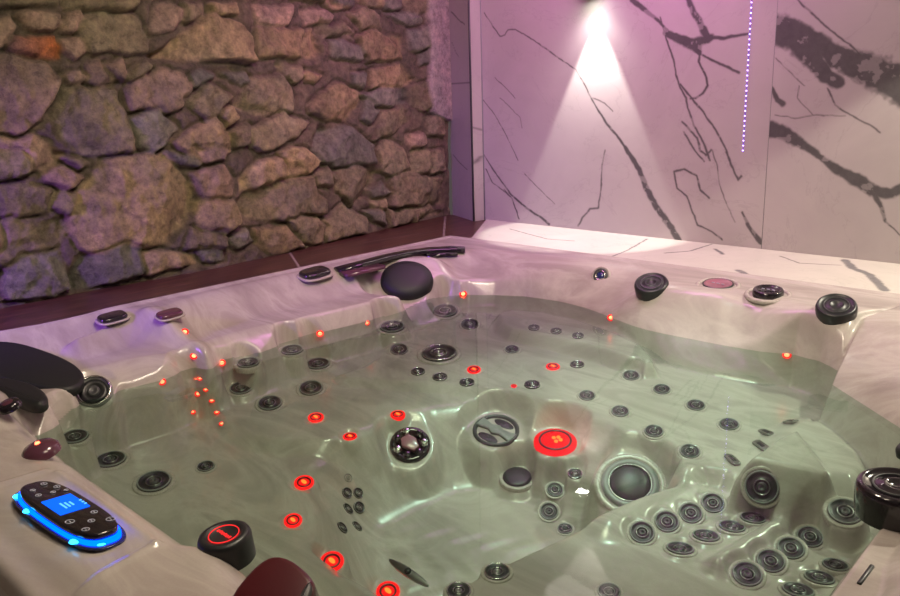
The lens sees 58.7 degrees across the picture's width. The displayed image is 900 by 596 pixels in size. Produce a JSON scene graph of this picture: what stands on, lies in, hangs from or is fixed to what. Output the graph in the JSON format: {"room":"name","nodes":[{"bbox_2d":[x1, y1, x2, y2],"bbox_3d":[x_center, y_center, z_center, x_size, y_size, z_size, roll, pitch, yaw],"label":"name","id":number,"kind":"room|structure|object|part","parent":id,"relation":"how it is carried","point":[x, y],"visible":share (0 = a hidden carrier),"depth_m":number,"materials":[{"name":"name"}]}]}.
{"room":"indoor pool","nodes":[
{"label":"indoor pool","id":0,"kind":"room"},
{"bbox_2d":[0,0,451,307],"bbox_3d":[-1.081,-0.789,2.630,0.202,1.518,3.389,10,18,39],"label":"wall","id":1,"kind":"structure","parent":0,"point":[141,140],"depth_m":2.85,"materials":[{"name":"stone"}]},
{"bbox_2d":[449,0,472,220],"bbox_3d":[0.042,-1.121,3.794,0.001,1.520,0.270,-7,15,-21],"label":"wall","id":2,"kind":"structure","parent":0,"point":[460,125],"depth_m":3.84,"materials":[{"name":"white stone"}]},
{"bbox_2d":[468,0,474,221],"bbox_3d":[0.092,-1.091,3.670,0.007,1.520,0.007,11,19,42],"label":"trim","id":3,"kind":"structure","parent":2,"relation":"attached to","point":[469,30],"depth_m":3.72,"materials":[{"name":"grey plastic"}]},
{"bbox_2d":[481,0,776,248],"bbox_3d":[0.642,-1.004,3.258,1.361,1.520,0.001,11,19,42],"label":"wall","id":4,"kind":"structure","parent":0,"point":[610,116],"depth_m":3.25,"materials":[{"name":"white stone"}]},
{"bbox_2d":[470,0,483,220],"bbox_3d":[0.120,-1.097,3.691,0.069,1.520,0.001,-14,19,-39],"label":"trim","id":5,"kind":"structure","parent":4,"relation":"attached to","point":[474,4],"depth_m":3.75,"materials":[{"name":"white stone"}]},
{"bbox_2d":[480,0,484,219],"bbox_3d":[0.147,-1.104,3.712,0.004,1.520,0.006,11,19,42],"label":"trim","id":6,"kind":"structure","parent":4,"relation":"attached to","point":[480,0],"depth_m":3.76,"materials":[{"name":"grey plastic"}]},
{"bbox_2d":[742,0,751,151],"bbox_3d":[1.072,-0.839,2.881,0.005,0.620,0.004,11,19,42],"label":"led strip","id":7,"kind":"object","parent":4,"relation":"attached to","point":[751,0],"visible":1,"depth_m":2.89,"materials":[{"name":"white plastic"}]},
{"bbox_2d":[761,1,777,248],"bbox_3d":[1.141,-0.904,2.805,0.002,1.520,0.010,11,19,42],"label":"trim","id":8,"kind":"structure","parent":4,"relation":"attached to","point":[777,1],"depth_m":2.87,"materials":[{"name":"grey plastic"}]},
{"bbox_2d":[762,0,899,263],"bbox_3d":[1.697,-0.790,2.286,1.536,1.520,0.001,11,19,42],"label":"wall","id":9,"kind":"structure","parent":0,"point":[833,176],"depth_m":2.72,"materials":[{"name":"white stone"}]},
{"bbox_3d":[0.044,1.343,0.859,5.400,0.050,5.200,11,19,42],"label":"floor","id":10,"kind":"structure","parent":0,"visible":0},
{"bbox_2d":[0,235,899,595],"bbox_3d":[0.060,0.526,2.040,2.208,0.940,2.208,11,19,42],"label":"hot tub","id":11,"kind":"object","parent":10,"relation":"on","point":[450,415],"visible":1,"depth_m":2.04,"materials":[{"name":"plastic"}]},
{"bbox_3d":[-0.565,0.313,1.181,0.239,0.016,0.067,10,13,39],"label":"control panel","id":12,"kind":"part","parent":11,"relation":"part of","materials":[{"name":"black plastic"}]},
{"bbox_2d":[190,353,196,358],"bbox_3d":[-0.715,0.161,2.237,0.018,0.017,0.020,11,19,42],"label":"led light","id":13,"kind":"object","parent":11,"relation":"on","point":[192,355],"depth_m":2.24,"materials":[{"name":"plastic"}]},
{"bbox_2d":[220,359,225,365],"bbox_3d":[-0.651,0.185,2.286,0.018,0.017,0.020,11,19,42],"label":"led light","id":14,"kind":"object","parent":11,"relation":"attached to","point":[222,361],"depth_m":2.29,"materials":[{"name":"plastic"}]},
{"bbox_3d":[-0.311,0.344,1.113,0.074,0.041,0.074,11,25,42],"label":"diverter knob","id":15,"kind":"part","parent":11,"relation":"part of","materials":[{"name":"black plastic"}]},
{"bbox_2d":[316,330,323,336],"bbox_3d":[-0.412,0.113,2.539,0.020,0.019,0.021,11,19,42],"label":"led light","id":16,"kind":"object","parent":11,"relation":"attached to","point":[319,333],"depth_m":2.54,"materials":[{"name":"plastic"}]},
{"bbox_3d":[-0.183,-0.155,3.012,0.554,0.030,0.112,-10,16,-30],"label":"waterfall spout","id":17,"kind":"part","parent":11,"relation":"part of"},
{"bbox_2d":[459,291,466,296],"bbox_3d":[0.048,-0.016,2.953,0.024,0.022,0.023,11,19,42],"label":"led light","id":18,"kind":"object","parent":11,"relation":"attached to","point":[461,293],"depth_m":2.95,"materials":[{"name":"plastic"}]},
{"bbox_2d":[534,429,576,456],"bbox_3d":[0.276,0.378,2.101,0.113,0.037,0.113,11,19,42],"label":"underwater light","id":19,"kind":"object","parent":11,"relation":"attached to","point":[547,442],"depth_m":2.09,"materials":[{"name":"plastic"}]},
{"bbox_3d":[0.635,-0.036,2.522,0.106,0.040,0.106,19,49,40],"label":"diverter knob","id":20,"kind":"part","parent":11,"relation":"part of","materials":[{"name":"black plastic"}]},
{"bbox_2d":[782,353,791,358],"bbox_3d":[0.926,0.156,2.201,0.024,0.019,0.020,11,19,42],"label":"led light","id":21,"kind":"object","parent":11,"relation":"attached to","point":[784,355],"depth_m":2.20,"materials":[{"name":"plastic"}]},
{"bbox_3d":[1.029,0.031,2.133,0.102,0.039,0.102,19,49,40],"label":"diverter knob","id":22,"kind":"part","parent":11,"relation":"part of","materials":[{"name":"black plastic"}]},
{"bbox_3d":[0.658,0.296,1.181,0.112,0.053,0.112,11,22,42],"label":"diverter knob","id":23,"kind":"part","parent":11,"relation":"part of","materials":[{"name":"black plastic"}]},
{"bbox_3d":[1.085,0.304,2.879,2.900,0.880,0.460,11,19,42],"label":"trim","id":24,"kind":"structure","parent":10,"relation":"on","visible":0},
{"bbox_2d":[472,219,899,293],"bbox_3d":[1.072,-0.124,2.766,2.893,0.001,0.461,11,19,42],"label":"ledge","id":25,"kind":"structure","parent":24,"relation":"on","point":[837,271],"depth_m":2.90,"materials":[{"name":"white stone"}]},
{"bbox_3d":[-0.990,0.376,2.854,0.460,0.880,3.360,11,19,42],"label":"trim","id":26,"kind":"structure","parent":10,"relation":"on","visible":0},
{"bbox_2d":[0,215,484,330],"bbox_3d":[-0.950,-0.046,2.716,0.575,0.001,3.390,11,19,42],"label":"ledge","id":27,"kind":"structure","parent":26,"relation":"on","point":[76,304],"depth_m":2.87,"materials":[{"name":"brown wood"}]}
]}

